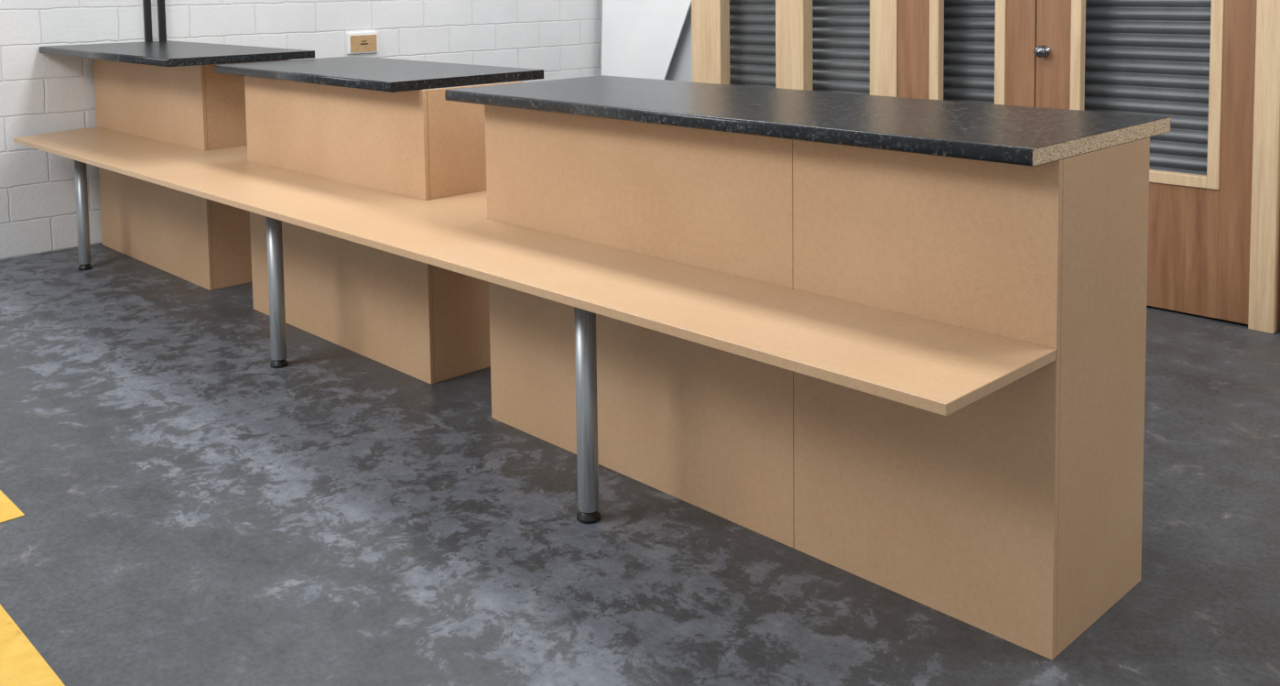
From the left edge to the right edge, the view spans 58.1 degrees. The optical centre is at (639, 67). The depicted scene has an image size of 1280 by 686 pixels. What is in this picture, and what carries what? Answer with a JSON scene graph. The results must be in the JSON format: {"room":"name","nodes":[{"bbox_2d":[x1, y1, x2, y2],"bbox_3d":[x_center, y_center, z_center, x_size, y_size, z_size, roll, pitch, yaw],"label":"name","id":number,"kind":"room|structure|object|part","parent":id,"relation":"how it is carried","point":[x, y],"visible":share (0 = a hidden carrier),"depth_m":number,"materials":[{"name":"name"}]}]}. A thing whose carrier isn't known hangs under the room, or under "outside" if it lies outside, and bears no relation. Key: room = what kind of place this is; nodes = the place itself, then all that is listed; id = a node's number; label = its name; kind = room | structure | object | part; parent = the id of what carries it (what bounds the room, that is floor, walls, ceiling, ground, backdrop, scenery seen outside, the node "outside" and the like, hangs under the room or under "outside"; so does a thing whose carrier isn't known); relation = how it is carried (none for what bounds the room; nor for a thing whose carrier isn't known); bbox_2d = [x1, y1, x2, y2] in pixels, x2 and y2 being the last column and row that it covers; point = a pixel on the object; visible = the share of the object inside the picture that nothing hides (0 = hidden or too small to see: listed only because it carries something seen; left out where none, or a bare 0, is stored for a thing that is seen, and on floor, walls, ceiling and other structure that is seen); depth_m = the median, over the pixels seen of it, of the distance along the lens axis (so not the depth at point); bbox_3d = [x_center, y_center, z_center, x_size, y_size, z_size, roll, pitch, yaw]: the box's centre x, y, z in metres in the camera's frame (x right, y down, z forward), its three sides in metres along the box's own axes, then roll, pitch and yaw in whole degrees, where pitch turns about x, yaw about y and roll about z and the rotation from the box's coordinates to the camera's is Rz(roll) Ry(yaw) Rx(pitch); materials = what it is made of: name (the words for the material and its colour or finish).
{"room":"joinery workshop","nodes":[
{"label":"joinery workshop","id":0,"kind":"room"},
{"bbox_2d":[0,0,602,259],"bbox_3d":[-3.643,-0.421,6.491,9.150,3.000,0.200,-5,6,-44],"label":"wall","id":1,"kind":"structure","parent":0,"point":[40,92],"depth_m":7.16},
{"bbox_2d":[142,0,166,42],"bbox_3d":[-2.954,-0.493,6.995,0.143,2.850,0.034,-5,6,-44],"label":"conduit","id":2,"kind":"object","parent":1,"relation":"attached to","point":[161,8],"visible":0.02,"depth_m":6.99,"materials":[{"name":"black plastic"}]},
{"bbox_2d":[346,31,378,54],"bbox_3d":[-1.929,-0.170,8.017,0.235,0.145,0.030,-5,6,-44],"label":"power socket","id":3,"kind":"object","parent":1,"relation":"attached to","point":[357,42],"visible":1,"depth_m":8.00,"materials":[{"name":"white plastic"}]},
{"bbox_2d":[0,243,1279,685],"bbox_3d":[1.040,1.266,3.863,12.000,0.102,10.700,-5,6,-44],"label":"floor","id":4,"kind":"structure","parent":0,"point":[198,510],"depth_m":3.13,"materials":[{"name":"paint"}]},
{"bbox_2d":[13,40,1170,660],"bbox_3d":[-1.098,0.586,4.708,1.096,1.189,5.950,-5,6,-44],"label":"reception counter","id":5,"kind":"object","parent":4,"relation":"on","point":[897,344],"depth_m":3.14,"materials":[{"name":"brown wood"}]},
{"bbox_3d":[-2.671,0.510,6.261,0.018,1.151,1.487,-5,6,-44],"label":"panel","id":6,"kind":"part","parent":5,"relation":"part of","materials":[{"name":"brown wood"}]},
{"bbox_2d":[38,40,314,66],"bbox_3d":[-2.526,-0.081,6.168,0.740,0.038,1.810,-5,6,-44],"label":"countertop","id":7,"kind":"structure","parent":5,"relation":"on","point":[168,53],"depth_m":5.80,"materials":[{"name":"black stone"}]},
{"bbox_3d":[-1.987,0.528,5.902,0.458,1.151,0.018,-5,6,-44],"label":"panel","id":8,"kind":"part","parent":5,"relation":"part of","materials":[{"name":"brown wood"}]},
{"bbox_3d":[-1.308,0.612,4.862,0.018,1.120,1.473,-5,6,-44],"label":"panel","id":9,"kind":"part","parent":5,"relation":"part of","materials":[{"name":"brown wood"}]},
{"bbox_2d":[214,55,543,92],"bbox_3d":[-1.173,0.019,5.003,0.723,0.038,1.493,-5,6,-44],"label":"countertop","id":10,"kind":"structure","parent":5,"relation":"on","point":[391,75],"depth_m":4.72,"materials":[{"name":"black stone"}]},
{"bbox_3d":[-0.629,0.630,4.508,0.458,1.120,0.018,-5,6,-44],"label":"panel","id":11,"kind":"part","parent":5,"relation":"part of","materials":[{"name":"brown wood"}]},
{"bbox_2d":[13,126,1055,415],"bbox_3d":[-1.167,0.495,4.609,0.871,0.025,5.912,-5,6,-44],"label":"shelf","id":12,"kind":"object","parent":5,"relation":"attached to","point":[940,364],"depth_m":3.14,"materials":[{"name":"brown wood"}]},
{"bbox_3d":[-0.055,0.696,3.515,0.018,1.120,1.331,-5,6,-44],"label":"long panel","id":13,"kind":"part","parent":5,"relation":"part of","materials":[{"name":"brown wood"}]},
{"bbox_2d":[444,75,1170,166],"bbox_3d":[0.335,0.119,3.393,0.721,0.038,2.111,-5,6,-44],"label":"countertop","id":14,"kind":"structure","parent":5,"relation":"on","point":[1025,135],"depth_m":3.02,"materials":[{"name":"black laminate"}]},
{"bbox_3d":[0.662,0.742,2.780,0.018,1.120,0.723,-5,6,-44],"label":"long panel","id":15,"kind":"part","parent":5,"relation":"part of","materials":[{"name":"brown wood"}]},
{"bbox_3d":[1.079,0.743,2.694,0.458,1.120,0.018,-5,6,-44],"label":"long panel","id":16,"kind":"part","parent":5,"relation":"part of","materials":[{"name":"brown wood"}]},
{"bbox_2d":[601,0,691,79],"bbox_3d":[0.193,-0.336,8.992,0.112,2.347,1.440,-5,6,-44],"label":"sheet","id":17,"kind":"object","parent":4,"relation":"on","point":[640,37],"visible":0.44,"depth_m":9.18,"materials":[{"name":"plastic"}]},
{"bbox_2d":[729,0,776,87],"bbox_3d":[0.697,-0.146,7.089,0.018,0.529,0.368,-5,6,-44],"label":"roller shutter","id":18,"kind":"object","parent":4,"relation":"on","point":[752,22],"depth_m":7.09,"materials":[{"name":"grey metal"}]},
{"bbox_2d":[812,0,869,95],"bbox_3d":[1.156,-0.118,6.618,0.018,0.531,0.397,-5,6,-44],"label":"roller shutter","id":19,"kind":"object","parent":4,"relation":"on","point":[840,28],"depth_m":6.62,"materials":[{"name":"grey metal"}]},
{"bbox_2d":[943,0,995,104],"bbox_3d":[1.726,-0.083,6.034,0.018,0.533,0.296,-5,6,-44],"label":"roller shutter","id":20,"kind":"object","parent":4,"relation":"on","point":[969,25],"depth_m":6.03,"materials":[{"name":"grey metal"}]},
{"bbox_2d":[691,0,1279,333],"bbox_3d":[2.218,-0.307,5.250,0.110,2.800,5.380,-5,6,-44],"label":"screen frame","id":21,"kind":"object","parent":4,"relation":"on","point":[710,18],"visible":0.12,"depth_m":4.90,"materials":[{"name":"brown wood"}]},
{"bbox_2d":[1005,0,1257,324],"bbox_3d":[2.188,-0.062,5.250,0.112,2.288,1.143,-5,6,-44],"label":"door","id":22,"kind":"structure","parent":21,"relation":"attached to","point":[1183,221],"depth_m":5.07,"materials":[{"name":"brown wood"}]},
{"bbox_3d":[1.867,-0.086,5.627,0.044,2.288,0.153,-5,6,-44],"label":"stile","id":23,"kind":"part","parent":22,"relation":"part of","materials":[{"name":"brown wood"}]},
{"bbox_3d":[1.916,-0.075,5.497,0.068,0.058,0.058,-5,6,-44],"label":"knob","id":24,"kind":"part","parent":22,"relation":"part of","materials":[{"name":"silver metal"}]},
{"bbox_3d":[1.986,-0.078,5.506,0.044,2.288,0.175,-5,6,-44],"label":"stile","id":25,"kind":"part","parent":22,"relation":"part of","materials":[{"name":"brown wood"}]},
{"bbox_2d":[1069,0,1085,110],"bbox_3d":[2.059,-0.257,5.409,0.052,1.520,0.050,-5,6,-44],"label":"bead","id":26,"kind":"object","parent":22,"relation":"attached to","point":[1078,35],"visible":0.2,"depth_m":5.40,"materials":[{"name":"brown wood"}]},
{"bbox_2d":[1149,169,1206,188],"bbox_3d":[2.286,0.490,5.240,0.052,0.050,0.574,-5,6,-44],"label":"bead","id":27,"kind":"object","parent":22,"relation":"attached to","point":[1171,178],"visible":0.44,"depth_m":5.11,"materials":[{"name":"brown wood"}]},
{"bbox_2d":[1206,0,1224,189],"bbox_3d":[2.494,-0.229,4.962,0.052,1.520,0.050,-5,6,-44],"label":"bead","id":28,"kind":"object","parent":22,"relation":"attached to","point":[1217,13],"visible":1,"depth_m":4.97,"materials":[{"name":"brown wood"}]},
{"bbox_3d":[2.564,-0.042,4.913,0.044,2.288,0.135,-5,6,-44],"label":"stile","id":29,"kind":"part","parent":22,"relation":"part of","materials":[{"name":"brown wood"}]},
{"bbox_3d":[1.663,-0.098,5.831,0.052,2.288,0.424,-5,6,-44],"label":"door","id":30,"kind":"structure","parent":21,"relation":"attached to","visible":0},
{"bbox_2d":[898,0,929,98],"bbox_3d":[1.451,-0.112,6.054,0.044,2.288,0.193,-5,6,-44],"label":"stile","id":31,"kind":"object","parent":30,"relation":"attached to","point":[913,15],"visible":0.2,"depth_m":6.04,"materials":[{"name":"brown wood"}]},
{"bbox_2d":[929,0,943,99],"bbox_3d":[1.532,-0.290,5.949,0.052,1.530,0.055,-5,6,-44],"label":"bead","id":32,"kind":"object","parent":30,"relation":"attached to","point":[936,6],"visible":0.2,"depth_m":5.94,"materials":[{"name":"brown wood"}]},
{"bbox_2d":[994,0,1006,104],"bbox_3d":[1.789,-0.274,5.685,0.052,1.530,0.055,-5,6,-44],"label":"bead","id":33,"kind":"object","parent":30,"relation":"attached to","point":[1000,5],"visible":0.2,"depth_m":5.68,"materials":[{"name":"brown wood"}]},
{"bbox_2d":[664,3,692,81],"bbox_3d":[3.340,-0.477,5.978,0.150,3.000,10.670,-5,6,-44],"label":"wall","id":34,"kind":"structure","parent":0,"point":[680,68],"depth_m":9.00,"materials":[{"name":"white paint"}]},
{"bbox_2d":[1084,0,1211,174],"bbox_3d":[2.364,0.083,5.390,0.018,0.790,0.574,-5,6,-44],"label":"roller shutter","id":35,"kind":"object","parent":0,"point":[1147,57],"depth_m":5.34,"materials":[{"name":"grey metal"}]}
]}

